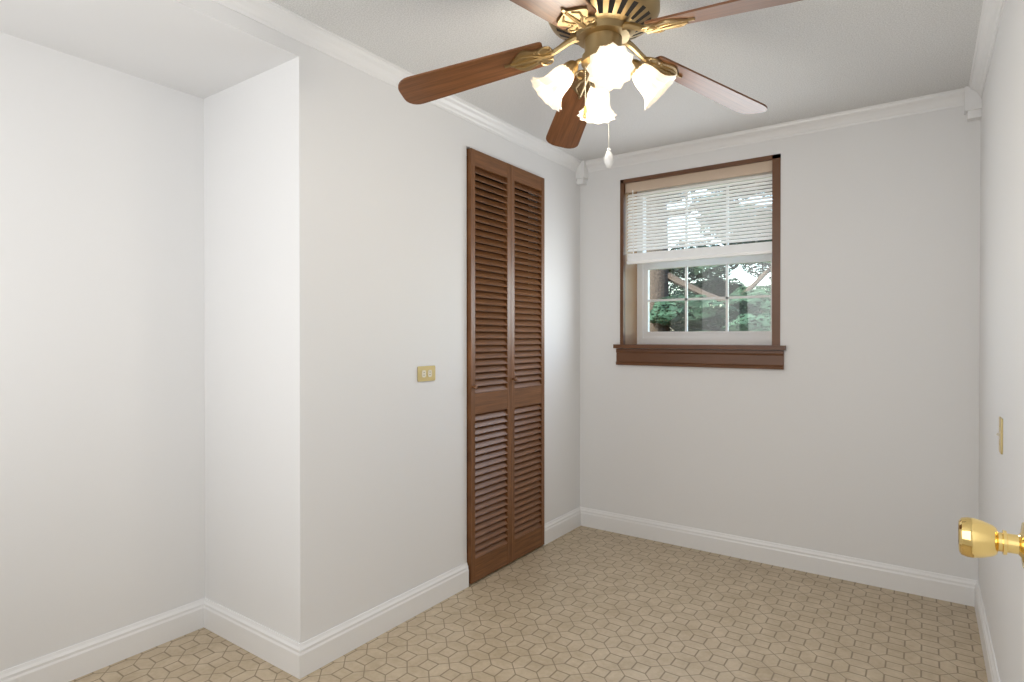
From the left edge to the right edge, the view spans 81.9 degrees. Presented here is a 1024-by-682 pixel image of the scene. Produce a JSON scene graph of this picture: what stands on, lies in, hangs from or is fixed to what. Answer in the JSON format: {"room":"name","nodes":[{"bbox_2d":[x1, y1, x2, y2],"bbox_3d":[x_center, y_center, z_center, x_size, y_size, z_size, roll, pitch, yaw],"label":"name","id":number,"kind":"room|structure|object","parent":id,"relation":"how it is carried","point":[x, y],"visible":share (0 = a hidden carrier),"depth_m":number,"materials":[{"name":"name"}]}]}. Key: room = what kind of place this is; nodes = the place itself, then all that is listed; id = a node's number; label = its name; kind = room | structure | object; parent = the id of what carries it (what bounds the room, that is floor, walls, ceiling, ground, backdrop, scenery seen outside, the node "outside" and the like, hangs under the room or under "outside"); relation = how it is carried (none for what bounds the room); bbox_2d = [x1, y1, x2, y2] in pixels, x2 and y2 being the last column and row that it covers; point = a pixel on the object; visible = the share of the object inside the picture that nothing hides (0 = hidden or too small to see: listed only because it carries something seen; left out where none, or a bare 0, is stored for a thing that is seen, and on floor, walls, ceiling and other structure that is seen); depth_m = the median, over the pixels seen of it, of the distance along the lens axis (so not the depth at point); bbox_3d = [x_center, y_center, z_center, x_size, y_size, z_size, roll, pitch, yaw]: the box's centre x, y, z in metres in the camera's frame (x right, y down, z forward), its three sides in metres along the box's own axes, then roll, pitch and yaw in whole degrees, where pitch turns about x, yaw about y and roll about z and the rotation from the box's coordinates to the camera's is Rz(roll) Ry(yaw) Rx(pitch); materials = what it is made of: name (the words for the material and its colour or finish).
{"room":"empty bedroom","nodes":[
{"label":"empty bedroom","id":0,"kind":"room"},
{"bbox_2d":[0,0,298,98],"bbox_3d":[-1.509,-1.101,1.709,0.673,0.120,1.580,0,0,35],"label":"ceiling","id":1,"kind":"structure","parent":0,"point":[203,49],"depth_m":2.04,"materials":[{"name":"white paint"}]},
{"bbox_2d":[0,32,579,671],"bbox_3d":[-0.934,0.034,2.626,0.773,2.400,3.730,0,0,35],"label":"wall","id":2,"kind":"structure","parent":0,"point":[232,318],"depth_m":2.34,"materials":[{"name":"white paint"}]},
{"bbox_2d":[0,598,203,681],"bbox_3d":[-1.770,1.178,1.924,0.015,0.120,1.550,0,0,35],"label":"baseboard","id":3,"kind":"structure","parent":2,"relation":"attached to","point":[78,660],"depth_m":2.25,"materials":[{"name":"white wood"}]},
{"bbox_2d":[200,598,295,672],"bbox_3d":[-1.053,1.175,2.360,0.630,0.120,0.015,0,0,35],"label":"baseboard","id":4,"kind":"structure","parent":2,"relation":"attached to","point":[268,645],"depth_m":2.36,"materials":[{"name":"white wood"}]},
{"bbox_2d":[288,562,468,678],"bbox_3d":[-0.502,1.174,2.561,0.015,0.120,0.977,0,0,35],"label":"baseboard","id":5,"kind":"structure","parent":2,"relation":"attached to","point":[305,658],"depth_m":2.44,"materials":[{"name":"white wood"}]},
{"bbox_2d":[212,0,583,185],"bbox_3d":[-0.592,-1.092,2.380,0.060,0.145,3.730,0,0,35],"label":"crown molding","id":6,"kind":"structure","parent":2,"relation":"attached to","point":[282,20],"depth_m":2.41,"materials":[{"name":"white wood"}]},
{"bbox_2d":[417,366,434,381],"bbox_3d":[-0.393,0.150,2.718,0.006,0.070,0.115,0,0,35],"label":"light switch","id":7,"kind":"object","parent":2,"relation":"attached to","point":[425,373],"visible":1,"depth_m":2.71,"materials":[{"name":"gold metal"}]},
{"bbox_2d":[467,148,544,583],"bbox_3d":[-0.006,0.126,3.240,0.057,2.184,0.694,0,0,35],"label":"door","id":8,"kind":"structure","parent":2,"relation":"in","point":[505,429],"depth_m":3.20,"materials":[{"name":"brown wood"}]},
{"bbox_2d":[544,507,579,544],"bbox_3d":[0.312,1.167,3.725,0.015,0.120,0.432,0,0,35],"label":"baseboard","id":9,"kind":"structure","parent":2,"relation":"attached to","point":[556,528],"depth_m":3.71,"materials":[{"name":"white wood"}]},
{"bbox_2d":[475,173,527,301],"bbox_3d":[-0.377,0.029,3.261,0.010,2.400,2.050,0,0,35],"label":"wall","id":10,"kind":"structure","parent":0,"point":[498,221],"depth_m":3.64,"materials":[{"name":"black"}]},
{"bbox_2d":[69,526,987,681],"bbox_3d":[0.045,1.288,1.948,3.163,0.100,4.330,0,0,35],"label":"floor","id":11,"kind":"structure","parent":0,"point":[583,604],"depth_m":2.49,"materials":[{"name":"plastic"}]},
{"bbox_2d":[271,0,982,160],"bbox_3d":[0.045,-1.212,1.932,3.163,0.100,4.330,0,0,35],"label":"ceiling","id":12,"kind":"structure","parent":0,"point":[793,61],"depth_m":2.38,"materials":[{"name":"white paint"}]},
{"bbox_2d":[398,0,802,167],"bbox_3d":[0.287,-0.850,1.849,1.306,0.624,1.287,0,0,35],"label":"ceiling fan","id":13,"kind":"object","parent":12,"relation":"hanging from","point":[603,33],"visible":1,"depth_m":1.89,"materials":[{"name":"brown wood"}]},
{"bbox_2d":[580,106,980,580],"bbox_3d":[1.201,0.027,3.591,3.163,2.400,0.300,0,0,35],"label":"wall","id":14,"kind":"structure","parent":0,"point":[851,429],"depth_m":3.07,"materials":[{"name":"white paint"}]},
{"bbox_2d":[613,154,785,369],"bbox_3d":[1.145,-0.435,3.587,1.005,1.175,0.315,0,0,35],"label":"window unit","id":15,"kind":"structure","parent":14,"relation":"in","point":[753,349],"depth_m":3.56,"materials":[{"name":"brown wood"}]},
{"bbox_2d":[580,88,963,185],"bbox_3d":[1.295,-1.098,3.297,1.980,0.145,0.062,0,0,35],"label":"crown molding","id":16,"kind":"structure","parent":14,"relation":"attached to","point":[953,98],"depth_m":3.16,"materials":[{"name":"white wood"}]},
{"bbox_2d":[580,507,967,604],"bbox_3d":[1.291,1.169,3.342,2.057,0.120,0.015,0,0,35],"label":"baseboard","id":17,"kind":"structure","parent":14,"relation":"attached to","point":[954,589],"depth_m":3.19,"materials":[{"name":"white wood"}]},
{"bbox_2d":[978,0,1023,681],"bbox_3d":[1.132,0.044,0.996,0.300,2.400,4.030,0,0,35],"label":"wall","id":18,"kind":"structure","parent":0,"point":[1001,394],"depth_m":1.89,"materials":[{"name":"white paint"}]},
{"bbox_2d":[968,579,999,681],"bbox_3d":[1.089,1.182,1.217,0.015,0.120,3.730,0,0,35],"label":"baseboard","id":19,"kind":"structure","parent":18,"relation":"attached to","point":[975,600],"depth_m":2.35,"materials":[{"name":"white wood"}]},
{"bbox_2d":[964,0,1004,121],"bbox_3d":[1.075,-1.085,1.212,0.050,0.145,3.730,0,0,35],"label":"crown molding","id":20,"kind":"structure","parent":18,"relation":"attached to","point":[991,12],"depth_m":2.35,"materials":[{"name":"white wood"}]},
{"bbox_2d":[958,478,1023,681],"bbox_3d":[0.522,0.225,0.569,0.120,2.018,0.810,0,0,35],"label":"entry door","id":21,"kind":"structure","parent":18,"relation":"in","point":[977,538],"depth_m":0.84,"materials":[{"name":"white paint"}]},
{"bbox_2d":[996,417,1002,453],"bbox_3d":[1.592,0.308,1.930,0.014,0.115,0.070,0,0,35],"label":"switch plate","id":22,"kind":"object","parent":18,"relation":"attached to","point":[1000,434],"visible":1,"depth_m":1.91,"materials":[{"name":"gold metal"}]},
{"label":"outside","id":23,"kind":"structure","parent":0,"visible":0},
{"bbox_3d":[16.734,2.629,27.200,80.000,0.100,55.770,0,0,35],"label":"ground","id":24,"kind":"structure","parent":23,"visible":0},
{"bbox_2d":[646,180,771,331],"bbox_3d":[3.734,-2.187,10.097,6.445,9.760,5.739,0,0,35],"label":"outdoor scenery","id":25,"kind":"object","parent":24,"relation":"on","point":[741,305],"depth_m":8.36,"materials":[{"name":"green plant"}]}
]}

